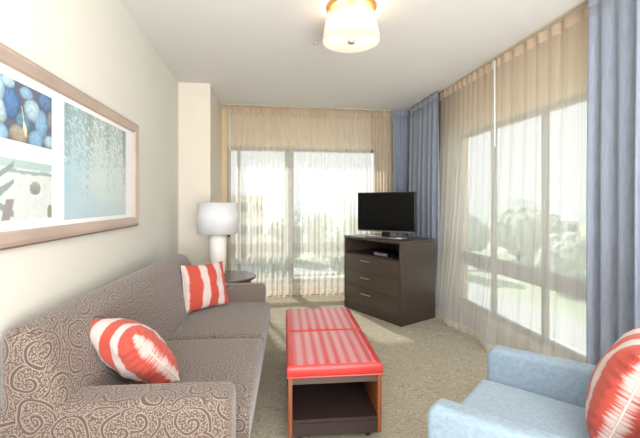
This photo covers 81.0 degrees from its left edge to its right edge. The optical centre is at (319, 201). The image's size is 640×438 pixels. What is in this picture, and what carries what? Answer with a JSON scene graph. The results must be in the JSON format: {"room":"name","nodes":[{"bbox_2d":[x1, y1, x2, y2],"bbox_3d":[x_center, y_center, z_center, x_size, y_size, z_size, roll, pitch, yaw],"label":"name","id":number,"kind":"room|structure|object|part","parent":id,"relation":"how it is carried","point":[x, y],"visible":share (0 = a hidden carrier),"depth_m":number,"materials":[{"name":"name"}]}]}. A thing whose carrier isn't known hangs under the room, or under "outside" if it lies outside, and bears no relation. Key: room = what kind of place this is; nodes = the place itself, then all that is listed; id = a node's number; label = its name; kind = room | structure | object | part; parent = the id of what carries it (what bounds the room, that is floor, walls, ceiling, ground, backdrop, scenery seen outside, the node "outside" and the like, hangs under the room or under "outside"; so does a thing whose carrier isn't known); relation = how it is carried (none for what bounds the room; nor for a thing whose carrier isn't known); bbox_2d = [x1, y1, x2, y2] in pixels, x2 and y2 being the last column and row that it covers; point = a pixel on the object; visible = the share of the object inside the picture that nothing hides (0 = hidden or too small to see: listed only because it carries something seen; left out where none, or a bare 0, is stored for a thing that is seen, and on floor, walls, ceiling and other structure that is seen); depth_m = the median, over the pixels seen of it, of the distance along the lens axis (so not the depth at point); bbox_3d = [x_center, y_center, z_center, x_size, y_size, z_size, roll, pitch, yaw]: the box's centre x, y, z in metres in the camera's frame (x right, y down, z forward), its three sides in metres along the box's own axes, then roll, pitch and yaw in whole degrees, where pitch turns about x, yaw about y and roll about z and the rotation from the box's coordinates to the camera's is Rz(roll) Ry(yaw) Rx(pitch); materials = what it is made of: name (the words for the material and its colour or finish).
{"room":"hotel room","nodes":[
{"label":"hotel room","id":0,"kind":"room"},
{"bbox_2d":[0,0,177,408],"bbox_3d":[-1.191,0.000,1.296,0.120,2.600,8.110,0,0,-8],"label":"wall","id":1,"kind":"structure","parent":0,"point":[96,47],"depth_m":2.13,"materials":[{"name":"paint"}]},
{"bbox_2d":[0,43,138,250],"bbox_3d":[-1.178,-0.193,1.745,0.034,0.725,1.955,0,0,-8],"label":"framed picture","id":2,"kind":"object","parent":1,"relation":"attached to","point":[69,162],"visible":1,"depth_m":1.68,"materials":[{"name":"multicoloured paper"}]},
{"bbox_2d":[0,73,51,149],"bbox_3d":[-1.120,-0.340,1.308,0.001,0.224,0.654,0,0,-8],"label":"print","id":3,"kind":"object","parent":2,"relation":"attached to","point":[25,112],"depth_m":1.45},
{"bbox_2d":[0,156,51,220],"bbox_3d":[-1.120,-0.046,1.308,0.001,0.227,0.654,0,0,-8],"label":"print","id":4,"kind":"object","parent":2,"relation":"attached to","point":[25,186],"depth_m":1.45},
{"bbox_2d":[64,101,125,219],"bbox_3d":[-1.239,-0.192,2.118,0.001,0.549,0.776,0,0,-8],"label":"print","id":5,"kind":"object","parent":2,"relation":"attached to","point":[94,148],"depth_m":2.02},
{"bbox_2d":[178,82,221,264],"bbox_3d":[-1.451,0.000,4.644,0.335,2.600,1.110,0,0,-8],"label":"wall pier","id":6,"kind":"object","parent":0,"point":[199,108],"visible":0.64,"depth_m":4.10,"materials":[{"name":"paint"}]},
{"bbox_2d":[222,109,409,269],"bbox_3d":[0.090,0.000,5.506,2.965,2.600,0.150,0,0,-8],"label":"wall","id":7,"kind":"structure","parent":0,"point":[224,111],"depth_m":5.22,"materials":[{"name":"paint"}]},
{"bbox_2d":[227,147,372,279],"bbox_3d":[-0.222,0.193,5.445,2.180,1.935,0.080,0,0,-8],"label":"window","id":8,"kind":"structure","parent":7,"relation":"in","point":[227,147],"depth_m":5.25,"materials":[{"name":"glass"}]},
{"bbox_2d":[119,0,587,114],"bbox_3d":[0.452,-1.350,1.537,3.400,0.100,8.110,0,0,-8],"label":"ceiling","id":9,"kind":"structure","parent":0,"point":[250,52],"depth_m":3.12,"materials":[{"name":"paint"}]},
{"bbox_2d":[225,104,409,111],"bbox_3d":[0.041,-1.293,5.170,2.620,0.014,0.040,0,0,-8],"label":"track","id":10,"kind":"object","parent":9,"relation":"attached to","point":[225,104],"visible":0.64,"depth_m":5.13,"materials":[{"name":"metal"}]},
{"bbox_2d":[229,111,229,150],"bbox_3d":[-1.193,-0.940,4.970,0.011,0.520,0.011,0,0,14],"label":"wand","id":11,"kind":"object","parent":10,"relation":"hanging from","point":[229,111],"visible":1,"depth_m":4.97,"materials":[{"name":"white paint"}]},
{"bbox_2d":[228,106,371,296],"bbox_3d":[-0.254,-0.002,5.183,1.996,2.573,0.098,0,0,-8],"label":"sheer curtain","id":12,"kind":"object","parent":10,"relation":"hanging from","point":[282,192],"visible":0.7,"depth_m":5.17,"materials":[{"name":"white fabric"}]},
{"bbox_2d":[373,110,392,234],"bbox_3d":[0.896,-0.002,5.295,0.305,2.573,0.093,0,0,-8],"label":"sheer curtain","id":13,"kind":"object","parent":10,"relation":"hanging from","point":[382,120],"visible":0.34,"depth_m":5.31,"materials":[{"name":"beige fabric"}]},
{"bbox_2d":[393,110,408,235],"bbox_3d":[1.134,-0.003,5.266,0.249,2.565,0.084,0,0,-8],"label":"drape","id":14,"kind":"object","parent":10,"relation":"hanging from","point":[400,118],"visible":0.48,"depth_m":5.26,"materials":[{"name":"fabric"}]},
{"bbox_2d":[322,0,380,52],"bbox_3d":[0.209,-1.177,2.507,0.388,0.245,0.388,0,0,-8],"label":"ceiling light","id":15,"kind":"object","parent":9,"relation":"attached to","point":[351,26],"visible":1,"depth_m":2.40,"materials":[{"name":"white glass"}]},
{"bbox_2d":[323,29,379,52],"bbox_3d":[0.209,-1.077,2.507,0.376,0.005,0.376,0,0,-8],"label":"diffuser","id":16,"kind":"object","parent":15,"relation":"attached to","point":[336,40],"depth_m":2.49,"materials":[{"name":"white glass"}]},
{"bbox_2d":[438,0,587,94],"bbox_3d":[1.573,-1.295,3.404,0.040,0.010,3.880,0,0,-8],"label":"track","id":17,"kind":"object","parent":9,"relation":"attached to","point":[582,3],"visible":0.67,"depth_m":2.94,"materials":[{"name":"metal"}]},
{"bbox_2d":[409,92,439,297],"bbox_3d":[1.308,-0.003,4.743,0.090,2.565,0.829,0,0,-8],"label":"drape","id":18,"kind":"object","parent":17,"relation":"hanging from","point":[424,177],"visible":0.73,"depth_m":4.66,"materials":[{"name":"fabric"}]},
{"bbox_2d":[435,57,502,347],"bbox_3d":[1.436,-0.002,3.851,0.218,2.573,1.174,0,0,-8],"label":"sheer curtain","id":19,"kind":"object","parent":17,"relation":"hanging from","point":[471,178],"visible":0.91,"depth_m":3.72,"materials":[{"name":"white fabric"}]},
{"bbox_2d":[494,61,494,146],"bbox_3d":[1.526,-0.855,3.276,0.011,0.750,0.011,0,0,14],"label":"wand","id":20,"kind":"object","parent":17,"relation":"hanging from","point":[494,61],"visible":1,"depth_m":3.27,"materials":[{"name":"white paint"}]},
{"bbox_2d":[485,5,587,362],"bbox_3d":[1.698,-0.002,2.695,0.184,2.573,1.243,0,0,-18],"label":"sheer curtain","id":21,"kind":"object","parent":17,"relation":"hanging from","point":[550,113],"visible":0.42,"depth_m":2.80,"materials":[{"name":"white fabric"}]},
{"bbox_2d":[586,0,635,364],"bbox_3d":[1.694,-0.003,2.170,0.060,2.565,0.344,0,0,-5],"label":"drape","id":22,"kind":"object","parent":17,"relation":"hanging from","point":[610,181],"visible":0.72,"depth_m":2.18,"materials":[{"name":"fabric"}]},
{"bbox_2d":[635,0,639,327],"bbox_3d":[1.737,-0.003,1.754,0.102,2.565,0.490,0,0,-15],"label":"drape","id":23,"kind":"object","parent":17,"relation":"hanging from","point":[637,79],"visible":0.7,"depth_m":1.96,"materials":[{"name":"fabric"}]},
{"bbox_2d":[250,293,510,437],"bbox_3d":[0.452,1.350,1.537,3.400,0.100,8.110,0,0,-8],"label":"floor","id":24,"kind":"structure","parent":0,"point":[426,362],"depth_m":2.91,"materials":[{"name":"carpet"}]},
{"bbox_2d":[0,254,269,437],"bbox_3d":[-0.778,0.868,2.308,0.849,0.865,2.005,0,0,-5],"label":"sofa","id":25,"kind":"object","parent":24,"relation":"on","point":[55,383],"visible":0.93,"depth_m":1.44,"materials":[{"name":"fabric"}]},
{"bbox_3d":[-1.023,0.818,2.281,0.350,0.765,1.980,0,0,-5],"label":"backrest","id":26,"kind":"part","parent":25,"relation":"part of","materials":[{"name":"fabric"}]},
{"bbox_3d":[-0.729,0.962,1.397,0.804,0.507,0.180,0,0,-5],"label":"armrest","id":27,"kind":"part","parent":25,"relation":"part of","materials":[{"name":"fabric"}]},
{"bbox_2d":[90,318,179,383],"bbox_3d":[-0.821,0.668,1.672,0.319,0.319,0.315,0,0,29],"label":"throw pillow","id":28,"kind":"object","parent":25,"relation":"on","point":[136,351],"visible":0.98,"depth_m":1.57,"materials":[{"name":"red fabric"}]},
{"bbox_2d":[129,338,262,437],"bbox_3d":[-0.620,0.920,1.920,0.595,0.169,0.840,0,0,-5],"label":"seat cushion","id":29,"kind":"object","parent":25,"relation":"on","point":[239,361],"depth_m":1.94,"materials":[{"name":"fabric"}]},
{"bbox_2d":[181,261,228,312],"bbox_3d":[-0.909,0.658,2.962,0.191,0.348,0.438,0,0,39],"label":"throw pillow","id":30,"kind":"object","parent":25,"relation":"on","point":[204,286],"visible":0.94,"depth_m":2.89,"materials":[{"name":"red fabric"}]},
{"bbox_2d":[169,302,269,358],"bbox_3d":[-0.687,0.920,2.761,0.595,0.169,0.840,0,0,-5],"label":"seat cushion","id":31,"kind":"object","parent":25,"relation":"on","point":[233,320],"depth_m":2.61,"materials":[{"name":"fabric"}]},
{"bbox_3d":[-0.875,0.962,3.238,0.804,0.507,0.135,0,0,-5],"label":"armrest","id":32,"kind":"part","parent":25,"relation":"part of","materials":[{"name":"fabric"}]},
{"bbox_2d":[224,270,255,282],"bbox_3d":[-0.927,1.011,3.669,0.600,0.579,0.600,0,0,-8],"label":"side table","id":33,"kind":"object","parent":24,"relation":"on","point":[231,276],"visible":0.32,"depth_m":3.63,"materials":[{"name":"brown wood"}]},
{"bbox_2d":[197,203,238,273],"bbox_3d":[-1.018,0.364,3.737,0.404,0.715,0.404,0,0,-8],"label":"table lamp","id":34,"kind":"object","parent":33,"relation":"on","point":[218,220],"visible":0.83,"depth_m":3.59,"materials":[{"name":"white fabric"}]},
{"bbox_3d":[-1.018,0.159,3.737,0.404,0.305,0.404,0,0,-8],"label":"lamp shade","id":35,"kind":"part","parent":34,"relation":"part of","materials":[{"name":"white fabric"}]},
{"bbox_2d":[286,308,360,333],"bbox_3d":[0.005,1.081,2.816,0.525,0.435,0.545,0,0,-5],"label":"ottoman","id":36,"kind":"object","parent":24,"relation":"on","point":[307,319],"visible":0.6,"depth_m":2.74,"materials":[{"name":"red"}]},
{"bbox_2d":[286,330,382,437],"bbox_3d":[0.057,1.081,2.273,0.525,0.435,0.545,0,0,-5],"label":"ottoman","id":37,"kind":"object","parent":24,"relation":"on","point":[334,378],"visible":1,"depth_m":2.08,"materials":[{"name":"red fabric"}]},
{"bbox_3d":[-0.183,1.092,2.251,0.022,0.316,0.527,0,0,-5],"label":"panel","id":38,"kind":"part","parent":37,"relation":"part of","materials":[{"name":"brown wood"}]},
{"bbox_3d":[0.082,0.954,2.027,0.460,0.039,0.020,0,0,-5],"label":"rail","id":39,"kind":"part","parent":37,"relation":"part of","materials":[{"name":"brown wood"}]},
{"bbox_2d":[292,382,376,423],"bbox_3d":[0.059,1.173,2.268,0.460,0.018,0.500,0,0,-5],"label":"shelf","id":40,"kind":"object","parent":37,"relation":"attached to","point":[346,402],"depth_m":2.16,"materials":[{"name":"brown wood"}]},
{"bbox_2d":[286,330,382,376],"bbox_3d":[0.057,0.898,2.274,0.520,0.069,0.541,0,0,-5],"label":"cushion","id":41,"kind":"object","parent":37,"relation":"on","point":[342,353],"depth_m":2.12,"materials":[{"name":"red fabric"}]},
{"bbox_3d":[0.082,1.216,2.025,0.460,0.067,0.020,0,0,-5],"label":"rail","id":42,"kind":"part","parent":37,"relation":"part of","materials":[{"name":"brown wood"}]},
{"bbox_3d":[0.299,1.092,2.296,0.022,0.316,0.527,0,0,-5],"label":"panel","id":43,"kind":"part","parent":37,"relation":"part of","materials":[{"name":"brown wood"}]},
{"bbox_2d":[344,233,434,326],"bbox_3d":[0.788,0.856,4.427,0.588,0.888,0.930,0,0,-35],"label":"dresser","id":44,"kind":"object","parent":24,"relation":"on","point":[399,290],"visible":0.93,"depth_m":4.14,"materials":[{"name":"brown wood"}]},
{"bbox_3d":[0.539,0.872,4.803,0.560,0.856,0.028,0,0,-35],"label":"panel","id":45,"kind":"part","parent":44,"relation":"part of","materials":[{"name":"brown wood"}]},
{"bbox_3d":[0.579,1.105,4.279,0.020,0.188,0.868,0,0,-35],"label":"drawer","id":46,"kind":"part","parent":44,"relation":"part of","materials":[{"name":"brown wood"}]},
{"bbox_3d":[0.579,0.916,4.279,0.020,0.183,0.868,0,0,-35],"label":"drawer","id":47,"kind":"part","parent":44,"relation":"part of","materials":[{"name":"brown wood"}]},
{"bbox_3d":[0.579,0.725,4.279,0.020,0.194,0.868,0,0,-35],"label":"drawer","id":48,"kind":"part","parent":44,"relation":"part of","materials":[{"name":"brown wood"}]},
{"bbox_2d":[374,251,397,256],"bbox_3d":[0.744,0.587,4.257,0.163,0.038,0.220,0,0,-35],"label":"cable box","id":49,"kind":"object","parent":44,"relation":"on","point":[379,253],"visible":1,"depth_m":4.21,"materials":[{"name":"black plastic"}]},
{"bbox_3d":[0.678,0.588,4.211,0.003,0.028,0.210,0,0,-35],"label":"panel","id":50,"kind":"part","parent":49,"relation":"part of","materials":[{"name":"silver metal"}]},
{"bbox_2d":[358,192,415,238],"bbox_3d":[0.761,0.148,4.356,0.724,0.525,0.240,0,0,35],"label":"television","id":51,"kind":"object","parent":44,"relation":"on","point":[384,212],"visible":0.99,"depth_m":4.33,"materials":[{"name":"black plastic"}]},
{"bbox_3d":[1.023,0.847,4.593,0.012,0.806,0.872,0,0,-35],"label":"panel","id":52,"kind":"part","parent":44,"relation":"part of","materials":[{"name":"brown wood"}]},
{"bbox_3d":[1.060,0.872,4.067,0.560,0.856,0.028,0,0,-35],"label":"panel","id":53,"kind":"part","parent":44,"relation":"part of","materials":[{"name":"brown wood"}]},
{"bbox_2d":[427,345,595,437],"bbox_3d":[0.906,0.885,1.338,0.820,0.830,0.746,0,0,41],"label":"armchair","id":54,"kind":"object","parent":24,"relation":"on","point":[524,394],"visible":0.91,"depth_m":1.54,"materials":[{"name":"blue fabric"}]},
{"bbox_3d":[0.690,0.939,1.088,0.780,0.521,0.085,0,0,41],"label":"armrest","id":55,"kind":"part","parent":54,"relation":"part of","materials":[{"name":"blue fabric"}]},
{"bbox_2d":[460,379,589,437],"bbox_3d":[0.838,0.913,1.397,0.640,0.173,0.570,0,0,41],"label":"seat cushion","id":56,"kind":"object","parent":54,"relation":"on","point":[554,411],"depth_m":1.54,"materials":[{"name":"blue fabric"}]},
{"bbox_3d":[1.123,0.939,1.588,0.780,0.521,0.085,0,0,41],"label":"armrest","id":57,"kind":"part","parent":54,"relation":"part of","materials":[{"name":"blue fabric"}]},
{"bbox_2d":[585,327,639,437],"bbox_3d":[1.068,0.635,1.297,0.242,0.383,0.398,0,0,41],"label":"throw pillow","id":58,"kind":"object","parent":54,"relation":"on","point":[612,402],"visible":1,"depth_m":1.19,"materials":[{"name":"red fabric"}]},
{"bbox_2d":[438,28,582,341],"bbox_3d":[2.071,0.000,1.698,0.150,2.600,7.960,0,0,-8],"label":"wall","id":59,"kind":"structure","parent":0,"point":[439,102],"depth_m":4.40,"materials":[{"name":"paint"}]},
{"bbox_2d":[458,122,565,351],"bbox_3d":[1.835,0.193,3.084,0.045,1.935,2.670,0,0,-8],"label":"window","id":60,"kind":"structure","parent":59,"relation":"in","point":[504,122],"depth_m":2.94,"materials":[{"name":"glass"}]},
{"label":"outside","id":61,"kind":"structure","parent":0,"visible":0},
{"bbox_2d":[242,251,576,317],"bbox_3d":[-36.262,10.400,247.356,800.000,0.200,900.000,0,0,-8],"label":"ground","id":62,"kind":"structure","parent":61,"point":[504,251],"depth_m":38.62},
{"bbox_2d":[231,214,254,264],"bbox_3d":[-14.415,4.550,66.614,9.400,11.400,12.400,0,0,-8],"label":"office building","id":63,"kind":"structure","parent":62,"relation":"on","point":[254,214],"depth_m":61.02,"materials":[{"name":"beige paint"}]},
{"bbox_2d":[554,235,566,273],"bbox_3d":[28.014,6.806,42.951,5.974,7.018,5.605,0,0,43],"label":"tree","id":64,"kind":"object","parent":62,"relation":"on","point":[555,235],"visible":0.04,"depth_m":41.48,"materials":[{"name":"green plant"}]},
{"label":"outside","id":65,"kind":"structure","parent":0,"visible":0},
{"bbox_2d":[472,284,566,340],"bbox_3d":[7.027,10.180,31.351,29.000,0.200,32.000,0,0,-8],"label":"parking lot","id":66,"kind":"structure","parent":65,"point":[473,284],"depth_m":32.45,"materials":[{"name":"grey asphalt"}]}
]}

